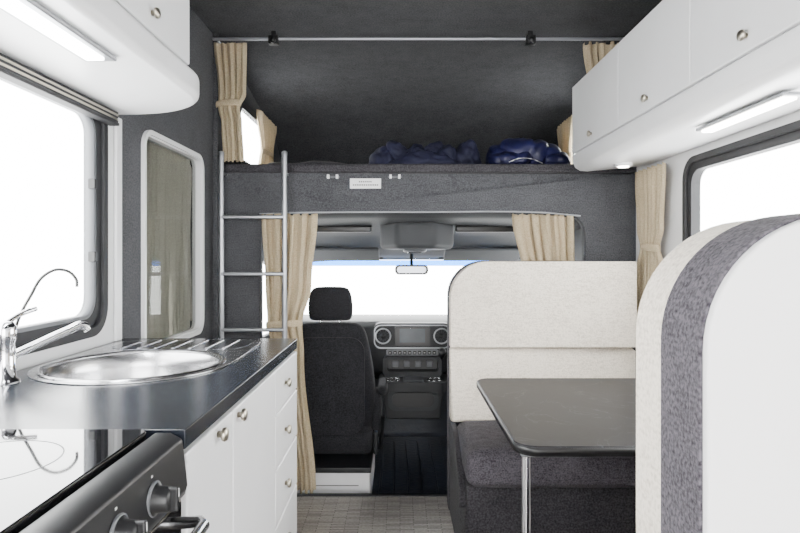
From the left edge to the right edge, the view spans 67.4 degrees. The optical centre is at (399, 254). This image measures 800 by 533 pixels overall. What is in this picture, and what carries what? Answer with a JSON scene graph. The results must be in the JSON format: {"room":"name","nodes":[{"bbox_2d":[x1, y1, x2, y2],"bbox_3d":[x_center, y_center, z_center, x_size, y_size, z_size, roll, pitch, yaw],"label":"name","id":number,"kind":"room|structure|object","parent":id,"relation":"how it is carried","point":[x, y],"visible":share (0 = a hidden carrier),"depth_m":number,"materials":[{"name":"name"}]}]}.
{"room":"vehicle interior","nodes":[
{"label":"vehicle interior","id":0,"kind":"room"},
{"bbox_2d":[16,6,280,370],"bbox_3d":[-0.955,0.035,1.695,0.050,2.330,6.590,0,0,0],"label":"wall","id":1,"kind":"structure","parent":0,"point":[191,127],"depth_m":2.15,"materials":[{"name":"grey carpet"}]},
{"bbox_2d":[0,77,95,332],"bbox_3d":[-0.944,-0.120,1.107,0.032,0.630,1.455,0,0,0],"label":"window frame","id":2,"kind":"structure","parent":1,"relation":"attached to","point":[89,131],"depth_m":1.82,"materials":[{"name":"white plastic"}]},
{"bbox_2d":[88,252,96,261],"bbox_3d":[-0.929,0.005,1.813,0.022,0.030,0.017,0,0,0],"label":"stay","id":3,"kind":"object","parent":2,"relation":"attached to","point":[92,256],"visible":1,"depth_m":1.80,"materials":[{"name":"grey plastic"}]},
{"bbox_2d":[88,179,96,188],"bbox_3d":[-0.929,-0.215,1.813,0.022,0.030,0.017,0,0,0],"label":"stay","id":4,"kind":"object","parent":2,"relation":"attached to","point":[92,183],"visible":1,"depth_m":1.80,"materials":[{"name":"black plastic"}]},
{"bbox_2d":[0,53,118,125],"bbox_3d":[-0.899,-0.427,1.105,0.032,0.042,1.570,0,0,0],"label":"roller blind","id":5,"kind":"object","parent":1,"relation":"attached to","point":[11,70],"visible":1,"depth_m":1.54,"materials":[{"name":"grey metal"}]},
{"bbox_2d":[16,119,107,354],"bbox_3d":[-0.923,-0.120,1.107,0.014,0.730,1.555,0,0,0],"label":"frame","id":6,"kind":"object","parent":1,"relation":"attached to","point":[95,330],"visible":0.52,"depth_m":1.86,"materials":[{"name":"grey plastic"}]},
{"bbox_2d":[0,0,198,114],"bbox_3d":[-0.754,-0.775,0.375,0.348,0.646,3.150,0,0,0],"label":"upper cabinet","id":7,"kind":"object","parent":1,"relation":"attached to","point":[148,39],"visible":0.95,"depth_m":1.45,"materials":[{"name":"white laminate"}]},
{"bbox_2d":[0,0,116,60],"bbox_3d":[-0.682,-0.443,1.045,0.075,0.016,0.650,0,0,0],"label":"lamp","id":8,"kind":"object","parent":7,"relation":"attached to","point":[31,13],"visible":1,"depth_m":1.16,"materials":[{"name":"white plastic"}]},
{"bbox_2d":[114,117,121,340],"bbox_3d":[-0.923,-0.085,1.965,0.011,0.730,0.040,0,0,0],"label":"trim","id":9,"kind":"structure","parent":1,"relation":"attached to","point":[117,129],"depth_m":1.96,"materials":[{"name":"white plastic"}]},
{"bbox_2d":[147,140,170,337],"bbox_3d":[-0.979,-0.050,2.321,0.034,0.872,0.441,0,0,0],"label":"curtain","id":10,"kind":"object","parent":1,"relation":"hanging from","point":[158,157],"visible":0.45,"depth_m":2.42,"materials":[{"name":"fabric"}]},
{"bbox_2d":[141,130,203,337],"bbox_3d":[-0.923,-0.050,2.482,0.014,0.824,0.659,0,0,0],"label":"frame","id":11,"kind":"object","parent":1,"relation":"attached to","point":[147,133],"visible":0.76,"depth_m":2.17,"materials":[{"name":"white plastic"}]},
{"bbox_2d":[169,151,191,335],"bbox_3d":[-0.980,-0.050,2.724,0.036,0.872,0.400,0,0,0],"label":"curtain","id":12,"kind":"object","parent":1,"relation":"hanging from","point":[180,285],"visible":0.57,"depth_m":2.67,"materials":[{"name":"fabric"}]},
{"bbox_2d":[213,34,218,337],"bbox_3d":[-0.917,0.050,2.987,0.025,2.300,0.024,0,0,0],"label":"trim","id":13,"kind":"structure","parent":1,"relation":"attached to","point":[215,78],"depth_m":2.98,"materials":[{"name":"grey carpet"}]},
{"bbox_2d":[239,102,256,163],"bbox_3d":[-0.924,-0.710,3.825,0.012,0.380,0.790,0,0,0],"label":"frame","id":14,"kind":"object","parent":1,"relation":"attached to","point":[243,106],"visible":0.14,"depth_m":3.61,"materials":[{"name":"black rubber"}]},
{"bbox_2d":[256,109,276,163],"bbox_3d":[-0.895,-0.700,4.040,0.049,0.452,0.481,0,0,1],"label":"curtain","id":15,"kind":"object","parent":1,"relation":"hanging from","point":[267,130],"visible":0.72,"depth_m":3.95,"materials":[{"name":"beige fabric"}]},
{"bbox_2d":[302,314,446,418],"bbox_3d":[0.080,0.759,4.340,1.860,0.647,1.200,0,0,0],"label":"dashboard","id":16,"kind":"object","parent":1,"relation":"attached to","point":[407,350],"visible":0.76,"depth_m":3.90,"materials":[{"name":"plastic"}]},
{"bbox_2d":[375,328,390,343],"bbox_3d":[-0.110,0.528,3.914,0.106,0.106,0.029,0,0,0],"label":"vent","id":17,"kind":"object","parent":16,"relation":"attached to","point":[382,335],"depth_m":3.91,"materials":[{"name":"grey metal"}]},
{"bbox_2d":[392,361,397,366],"bbox_3d":[-0.030,0.720,3.963,0.040,0.040,0.017,0,0,0],"label":"button","id":18,"kind":"object","parent":16,"relation":"attached to","point":[394,363],"depth_m":3.95,"materials":[{"name":"grey plastic"}]},
{"bbox_2d":[404,361,409,366],"bbox_3d":[0.045,0.720,3.963,0.040,0.040,0.017,0,0,0],"label":"button","id":19,"kind":"object","parent":16,"relation":"attached to","point":[406,363],"depth_m":3.95,"materials":[{"name":"grey plastic"}]},
{"bbox_2d":[379,374,446,391],"bbox_3d":[0.085,0.825,3.895,0.440,0.060,0.310,0,0,0],"label":"cup holder","id":20,"kind":"object","parent":16,"relation":"on","point":[396,382],"depth_m":3.74,"materials":[{"name":"black plastic"}]},
{"bbox_2d":[403,376,423,381],"bbox_3d":[0.085,0.792,3.840,0.130,0.015,0.160,0,0,0],"label":"tray","id":21,"kind":"object","parent":16,"relation":"on","point":[405,378],"depth_m":3.80,"materials":[{"name":"black plastic"}]},
{"bbox_2d":[415,361,420,366],"bbox_3d":[0.120,0.720,3.963,0.040,0.040,0.017,0,0,0],"label":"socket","id":22,"kind":"object","parent":16,"relation":"attached to","point":[417,363],"depth_m":3.95,"materials":[{"name":"grey plastic"}]},
{"bbox_2d":[426,361,432,366],"bbox_3d":[0.195,0.720,3.963,0.040,0.040,0.017,0,0,0],"label":"button","id":23,"kind":"object","parent":16,"relation":"attached to","point":[428,363],"depth_m":3.95,"materials":[{"name":"grey plastic"}]},
{"bbox_2d":[433,328,446,343],"bbox_3d":[0.270,0.528,3.914,0.106,0.106,0.029,0,0,0],"label":"vent","id":24,"kind":"object","parent":16,"relation":"attached to","point":[439,334],"depth_m":3.91,"materials":[{"name":"grey metal"}]},
{"bbox_2d":[263,250,269,337],"bbox_3d":[-0.870,0.550,4.005,0.040,1.600,1.890,0,0,0],"label":"trim","id":25,"kind":"structure","parent":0,"point":[266,335],"depth_m":3.84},
{"bbox_2d":[297,497,453,532],"bbox_3d":[0.125,1.230,0.700,2.210,0.060,4.600,0,0,0],"label":"floor","id":26,"kind":"structure","parent":0,"point":[314,514],"depth_m":2.76,"materials":[{"name":"plastic"}]},
{"bbox_2d":[0,429,209,532],"bbox_3d":[-0.605,0.737,0.669,0.647,0.925,0.579,0,0,0],"label":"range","id":27,"kind":"object","parent":26,"relation":"on","point":[52,480],"visible":1,"depth_m":0.80,"materials":[{"name":"black glass"}]},
{"bbox_2d":[0,429,145,532],"bbox_3d":[-0.643,0.291,0.670,0.567,0.032,0.576,0,0,0],"label":"cooktop","id":28,"kind":"object","parent":27,"relation":"in","point":[51,480],"depth_m":0.77,"materials":[{"name":"black glass"}]},
{"bbox_2d":[0,338,296,532],"bbox_3d":[-0.626,0.740,1.491,0.604,0.920,1.058,0,0,0],"label":"base cabinet","id":29,"kind":"object","parent":26,"relation":"on","point":[236,423],"visible":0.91,"depth_m":1.25,"materials":[{"name":"white laminate"}]},
{"bbox_2d":[0,338,296,448],"bbox_3d":[-0.636,0.296,1.491,0.584,0.032,1.058,0,0,0],"label":"countertop","id":30,"kind":"structure","parent":29,"relation":"on","point":[185,408],"depth_m":1.16,"materials":[{"name":"black laminate"}]},
{"bbox_2d":[0,306,91,384],"bbox_3d":[-0.828,0.199,1.383,0.066,0.160,0.214,0,0,31],"label":"mixer tap","id":31,"kind":"object","parent":30,"relation":"on","point":[9,353],"visible":1,"depth_m":1.31,"materials":[{"name":"silver metal"}]},
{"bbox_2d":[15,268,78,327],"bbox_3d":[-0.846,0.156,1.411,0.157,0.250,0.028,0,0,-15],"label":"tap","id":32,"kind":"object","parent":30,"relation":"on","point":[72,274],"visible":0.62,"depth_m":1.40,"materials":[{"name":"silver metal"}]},
{"bbox_2d":[27,339,260,384],"bbox_3d":[-0.667,0.359,1.629,0.471,0.174,0.683,0,0,0],"label":"sink","id":33,"kind":"object","parent":30,"relation":"in","point":[147,360],"visible":0.51,"depth_m":1.69,"materials":[{"name":"metal"}]},
{"bbox_2d":[218,151,288,337],"bbox_3d":[-0.715,0.347,2.946,0.343,1.705,0.098,0,0,0],"label":"ladder","id":34,"kind":"object","parent":26,"relation":"on","point":[222,174],"visible":0.61,"depth_m":2.90,"materials":[{"name":"grey metal"}]},
{"bbox_2d":[447,261,636,532],"bbox_3d":[0.652,0.614,2.591,0.852,1.172,0.669,0,0,0],"label":"bench","id":35,"kind":"object","parent":26,"relation":"on","point":[506,319],"visible":0.63,"depth_m":2.73,"materials":[{"name":"white fabric"}]},
{"bbox_2d":[449,347,634,421],"bbox_3d":[0.654,0.594,2.772,0.848,0.343,0.085,0,0,0],"label":"cushion","id":36,"kind":"object","parent":35,"relation":"on","point":[467,365],"depth_m":2.75,"materials":[{"name":"beige fabric"}]},
{"bbox_2d":[449,261,636,346],"bbox_3d":[0.654,0.225,2.772,0.848,0.390,0.085,0,0,0],"label":"cushion","id":37,"kind":"object","parent":35,"relation":"on","point":[492,303],"depth_m":2.73,"materials":[{"name":"beige fabric"}]},
{"bbox_2d":[457,420,635,487],"bbox_3d":[0.664,0.818,2.500,0.823,0.162,0.488,0,0,0],"label":"seat cushion","id":38,"kind":"object","parent":35,"relation":"on","point":[485,457],"depth_m":2.26,"materials":[{"name":"grey fabric"}]},
{"bbox_2d":[477,378,635,532],"bbox_3d":[0.740,0.849,1.995,0.872,0.702,0.873,0,0,0],"label":"dining table","id":39,"kind":"object","parent":26,"relation":"on","point":[538,417],"visible":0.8,"depth_m":1.85,"materials":[{"name":"grey laminate"}]},
{"bbox_2d":[636,213,799,532],"bbox_3d":[0.753,0.575,0.983,0.846,1.250,0.673,0,0,0],"label":"bench","id":40,"kind":"object","parent":26,"relation":"on","point":[718,323],"visible":1,"depth_m":0.65,"materials":[{"name":"white fabric"}]},
{"bbox_2d":[636,220,750,532],"bbox_3d":[0.754,0.186,0.802,0.844,0.468,0.085,0,0,0],"label":"cushion","id":41,"kind":"object","parent":40,"relation":"on","point":[656,299],"depth_m":0.80,"materials":[{"name":"beige fabric"}]},
{"bbox_2d":[375,379,446,436],"bbox_3d":[0.090,0.915,4.380,1.920,0.870,0.040,0,0,0],"label":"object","id":42,"kind":"structure","parent":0,"point":[392,427],"depth_m":4.36,"materials":[{"name":"black plastic"}]},
{"bbox_2d":[383,437,446,472],"bbox_3d":[0.090,1.340,3.775,1.920,0.040,1.550,0,0,0],"label":"floor","id":43,"kind":"structure","parent":0,"point":[443,440],"depth_m":4.20,"materials":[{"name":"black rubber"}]},
{"bbox_2d":[297,287,387,492],"bbox_3d":[-0.351,0.748,3.485,0.561,1.145,0.772,0,0,0],"label":"seat","id":44,"kind":"object","parent":43,"relation":"on","point":[344,402],"visible":0.88,"depth_m":3.27,"materials":[{"name":"black fabric"}]},
{"bbox_2d":[372,438,446,492],"bbox_3d":[0.040,1.309,3.660,0.480,0.022,1.280,0,0,0],"label":"floor mat","id":45,"kind":"object","parent":43,"relation":"on","point":[402,465],"visible":0.68,"depth_m":3.69,"materials":[{"name":"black rubber"}]},
{"bbox_2d":[219,34,626,163],"bbox_3d":[0.125,-0.634,3.975,2.110,0.933,1.970,0,0,0],"label":"ceiling","id":46,"kind":"structure","parent":0,"point":[333,101],"depth_m":3.88,"materials":[{"name":"grey fabric"}]},
{"bbox_2d":[212,31,623,45],"bbox_3d":[0.125,-1.066,2.935,2.090,0.068,0.060,0,0,0],"label":"rail","id":47,"kind":"object","parent":46,"relation":"hanging from","point":[273,39],"visible":0.98,"depth_m":2.94,"materials":[{"name":"silver metal"}]},
{"bbox_2d":[214,42,246,161],"bbox_3d":[-0.842,-0.757,2.975,0.163,0.597,0.053,0,0,0],"label":"curtain","id":48,"kind":"object","parent":47,"relation":"hanging from","point":[230,58],"depth_m":2.97,"materials":[{"name":"beige fabric"}]},
{"bbox_2d":[583,41,617,72],"bbox_3d":[1.020,-0.757,2.975,0.216,0.597,0.053,0,0,0],"label":"curtain","id":49,"kind":"object","parent":47,"relation":"hanging from","point":[592,53],"depth_m":2.97,"materials":[{"name":"beige fabric"}]},
{"bbox_2d":[189,0,661,34],"bbox_3d":[0.125,-1.125,0.705,2.210,0.050,4.610,0,0,0],"label":"ceiling","id":50,"kind":"structure","parent":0,"point":[446,17],"depth_m":2.77,"materials":[{"name":"grey fabric"}]},
{"bbox_2d":[224,173,635,377],"bbox_3d":[0.125,0.494,3.030,2.190,1.812,0.060,0,0,0],"label":"wall","id":51,"kind":"structure","parent":0,"point":[605,203],"depth_m":3.00,"materials":[{"name":"grey fabric"}]},
{"bbox_2d":[326,174,339,178],"bbox_3d":[-0.335,-0.390,2.987,0.070,0.020,0.024,0,0,0],"label":"bracket","id":52,"kind":"object","parent":51,"relation":"attached to","point":[328,176],"visible":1,"depth_m":2.99,"materials":[{"name":"silver metal"}]},
{"bbox_2d":[350,178,380,188],"bbox_3d":[-0.172,-0.357,2.996,0.155,0.050,0.006,0,0,0],"label":"warning sign","id":53,"kind":"object","parent":51,"relation":"attached to","point":[355,183],"visible":1,"depth_m":2.99,"materials":[{"name":"white plastic"}]},
{"bbox_2d":[297,493,446,496],"bbox_3d":[0.115,1.258,2.998,1.630,0.124,0.035,0,0,0],"label":"trim","id":54,"kind":"structure","parent":51,"relation":"attached to","point":[298,494],"depth_m":2.98,"materials":[{"name":"black rubber"}]},
{"bbox_2d":[388,174,401,178],"bbox_3d":[-0.025,-0.390,2.987,0.070,0.020,0.024,0,0,0],"label":"bracket","id":55,"kind":"object","parent":51,"relation":"attached to","point":[390,176],"visible":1,"depth_m":2.98,"materials":[{"name":"silver metal"}]},
{"bbox_2d":[259,211,580,216],"bbox_3d":[0.100,-0.206,2.992,1.600,0.030,0.008,0,0,0],"label":"rail","id":56,"kind":"object","parent":51,"relation":"attached to","point":[323,211],"visible":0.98,"depth_m":2.99,"materials":[{"name":"grey metal"}]},
{"bbox_2d":[262,213,317,493],"bbox_3d":[-0.546,0.485,2.964,0.274,1.382,0.053,0,0,2],"label":"curtain","id":57,"kind":"object","parent":56,"relation":"hanging from","point":[301,230],"visible":0.7,"depth_m":2.96,"materials":[{"name":"beige fabric"}]},
{"bbox_2d":[512,214,574,260],"bbox_3d":[0.728,0.468,3.028,0.320,1.357,0.053,0,0,-2],"label":"curtain","id":58,"kind":"object","parent":56,"relation":"hanging from","point":[547,237],"visible":0.14,"depth_m":3.02,"materials":[{"name":"beige fabric"}]},
{"bbox_2d":[218,164,635,173],"bbox_3d":[0.125,-0.433,3.019,2.110,0.043,0.062,0,0,0],"label":"trim","id":59,"kind":"structure","parent":51,"relation":"attached to","point":[228,168],"depth_m":2.99,"materials":[{"name":"carpet"}]},
{"bbox_3d":[0.090,0.256,4.631,1.900,0.448,0.642,0,0,0],"label":"glass","id":60,"kind":"object","parent":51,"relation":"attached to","visible":0},
{"bbox_2d":[313,260,474,265],"bbox_3d":[0.090,0.058,4.332,1.756,0.043,0.055,0,0,0],"label":"sunstrip","id":61,"kind":"object","parent":60,"relation":"attached to","point":[380,262],"visible":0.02,"depth_m":4.33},
{"bbox_2d":[281,212,580,261],"bbox_3d":[0.090,-0.078,3.670,1.931,0.334,1.280,0,0,0],"label":"ceiling","id":62,"kind":"structure","parent":0,"point":[371,239],"depth_m":3.72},
{"bbox_2d":[313,248,382,260],"bbox_3d":[-0.405,-0.005,4.085,0.570,0.089,0.197,0,0,0],"label":"sun visor","id":63,"kind":"object","parent":62,"relation":"attached to","point":[320,254],"visible":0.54,"depth_m":4.05,"materials":[{"name":"black plastic"}]},
{"bbox_2d":[395,254,427,274],"bbox_3d":[0.080,0.058,4.159,0.230,0.154,0.083,0,0,0],"label":"mirror","id":64,"kind":"object","parent":62,"relation":"attached to","point":[411,269],"visible":0.98,"depth_m":4.12,"materials":[{"name":"silver plastic"}]},
{"bbox_2d":[317,222,513,252],"bbox_3d":[0.080,-0.106,3.820,1.760,0.188,0.800,0,0,0],"label":"console","id":65,"kind":"object","parent":62,"relation":"attached to","point":[409,237],"visible":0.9,"depth_m":3.46,"materials":[{"name":"black plastic"}]},
{"bbox_2d":[403,249,426,252],"bbox_3d":[0.090,-0.026,3.750,0.140,0.027,0.400,0,0,0],"label":"lamp","id":66,"kind":"object","parent":65,"relation":"attached to","point":[404,250],"depth_m":3.55,"materials":[{"name":"white plastic"}]},
{"bbox_2d":[439,248,519,260],"bbox_3d":[0.555,-0.005,4.085,0.570,0.089,0.197,0,0,0],"label":"sun visor","id":67,"kind":"object","parent":62,"relation":"attached to","point":[453,254],"visible":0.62,"depth_m":4.05,"materials":[{"name":"black plastic"}]},
{"bbox_2d":[636,110,799,261],"bbox_3d":[1.205,0.210,0.710,0.050,1.980,4.620,0,0,0],"label":"wall","id":68,"kind":"structure","parent":0,"point":[672,235],"depth_m":2.55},
{"bbox_2d":[635,162,665,314],"bbox_3d":[1.135,0.004,2.725,0.053,0.804,0.320,0,0,2],"label":"curtain","id":69,"kind":"object","parent":68,"relation":"hanging from","point":[650,184],"visible":0.6,"depth_m":2.70,"materials":[{"name":"beige fabric"}]},
{"bbox_2d":[572,0,799,170],"bbox_3d":[0.988,-0.599,0.829,0.373,0.403,4.058,0,0,0],"label":"upper cabinet","id":70,"kind":"object","parent":68,"relation":"attached to","point":[688,65],"visible":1,"depth_m":1.81,"materials":[{"name":"white laminate"}]},
{"bbox_2d":[614,162,631,167],"bbox_3d":[0.990,-0.396,2.660,0.076,0.020,0.076,0,0,0],"label":"recessed light","id":71,"kind":"object","parent":70,"relation":"attached to","point":[623,164],"visible":0.99,"depth_m":2.63,"materials":[{"name":"white plastic"}]},
{"bbox_2d":[696,91,799,132],"bbox_3d":[0.954,-0.390,1.665,0.057,0.020,0.430,0,0,0],"label":"lamp","id":72,"kind":"object","parent":70,"relation":"attached to","point":[784,97],"visible":1,"depth_m":1.60,"materials":[{"name":"white plastic"}]},
{"bbox_2d":[682,120,799,241],"bbox_3d":[1.196,-0.052,1.805,0.039,0.639,1.304,0,0,0],"label":"frame","id":73,"kind":"object","parent":68,"relation":"attached to","point":[697,169],"visible":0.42,"depth_m":2.25,"materials":[{"name":"grey plastic"}]},
{"bbox_3d":[1.200,-0.690,3.990,0.040,0.880,2.000,0,0,0],"label":"wall","id":74,"kind":"structure","parent":0,"visible":0},
{"bbox_2d":[557,115,572,163],"bbox_3d":[1.145,-0.700,4.154,0.049,0.452,0.402,0,0,-1],"label":"curtain","id":75,"kind":"object","parent":74,"relation":"hanging from","point":[564,131],"visible":0.45,"depth_m":4.09,"materials":[{"name":"beige fabric"}]},
{"bbox_3d":[0.125,-0.310,4.005,2.110,0.040,1.890,0,0,0],"label":"floor","id":76,"kind":"structure","parent":0,"visible":0},
{"bbox_3d":[0.125,-0.393,3.985,2.071,0.132,1.836,0,0,0],"label":"mattress","id":77,"kind":"object","parent":76,"relation":"on","visible":0},
{"bbox_2d":[268,161,344,163],"bbox_3d":[-0.539,-0.507,3.604,0.546,0.074,0.451,0,0,0],"label":"duvet","id":78,"kind":"object","parent":77,"relation":"on","point":[307,162],"visible":0.06,"depth_m":3.40,"materials":[{"name":"fabric"}]},
{"bbox_2d":[369,139,481,163],"bbox_3d":[0.139,-0.558,3.382,0.638,0.188,0.383,0,0,-7],"label":"sleeping bag","id":79,"kind":"object","parent":77,"relation":"on","point":[394,152],"visible":0.54,"depth_m":3.27,"materials":[{"name":"blue fabric"}]},
{"bbox_2d":[369,146,394,163],"bbox_3d":[-0.095,-0.539,3.385,0.183,0.149,0.308,0,0,0],"label":"pillow","id":80,"kind":"object","parent":79,"relation":"on","point":[384,154],"depth_m":3.26,"materials":[{"name":"blue fabric"}]},
{"bbox_2d":[386,140,407,158],"bbox_3d":[-0.014,-0.552,3.403,0.210,0.177,0.289,0,0,0],"label":"pillow","id":81,"kind":"object","parent":79,"relation":"on","point":[394,150],"depth_m":3.29,"materials":[{"name":"blue fabric"}]},
{"bbox_2d":[406,144,424,151],"bbox_3d":[0.084,-0.543,3.383,0.176,0.158,0.278,0,0,9],"label":"pillow","id":82,"kind":"object","parent":79,"relation":"on","point":[415,147],"depth_m":3.29,"materials":[{"name":"blue fabric"}]},
{"bbox_2d":[387,150,461,163],"bbox_3d":[0.132,-0.524,3.386,0.495,0.119,0.384,0,0,0],"label":"pillow","id":83,"kind":"object","parent":79,"relation":"on","point":[393,156],"depth_m":3.23,"materials":[{"name":"blue fabric"}]},
{"bbox_2d":[424,141,442,151],"bbox_3d":[0.175,-0.556,3.408,0.216,0.183,0.296,0,0,0],"label":"pillow","id":84,"kind":"object","parent":79,"relation":"on","point":[437,146],"depth_m":3.30,"materials":[{"name":"blue fabric"}]},
{"bbox_2d":[438,144,456,159],"bbox_3d":[0.254,-0.546,3.374,0.184,0.164,0.288,0,0,0],"label":"pillow","id":85,"kind":"object","parent":79,"relation":"on","point":[447,151],"depth_m":3.25,"materials":[{"name":"blue fabric"}]},
{"bbox_2d":[456,139,481,163],"bbox_3d":[0.360,-0.558,3.414,0.184,0.189,0.279,0,0,-14],"label":"pillow","id":86,"kind":"object","parent":79,"relation":"on","point":[467,152],"depth_m":3.29,"materials":[{"name":"blue fabric"}]},
{"bbox_2d":[486,138,570,163],"bbox_3d":[0.713,-0.571,3.416,0.467,0.204,0.464,0,0,0],"label":"sleeping bag","id":87,"kind":"object","parent":77,"relation":"on","point":[510,150],"visible":0.62,"depth_m":3.23,"materials":[{"name":"blue fabric"}]},
{"bbox_2d":[486,151,531,163],"bbox_3d":[0.610,-0.521,3.320,0.262,0.105,0.261,0,0,0],"label":"hood","id":88,"kind":"object","parent":87,"relation":"attached to","point":[492,157],"depth_m":3.21,"materials":[{"name":"blue fabric"}]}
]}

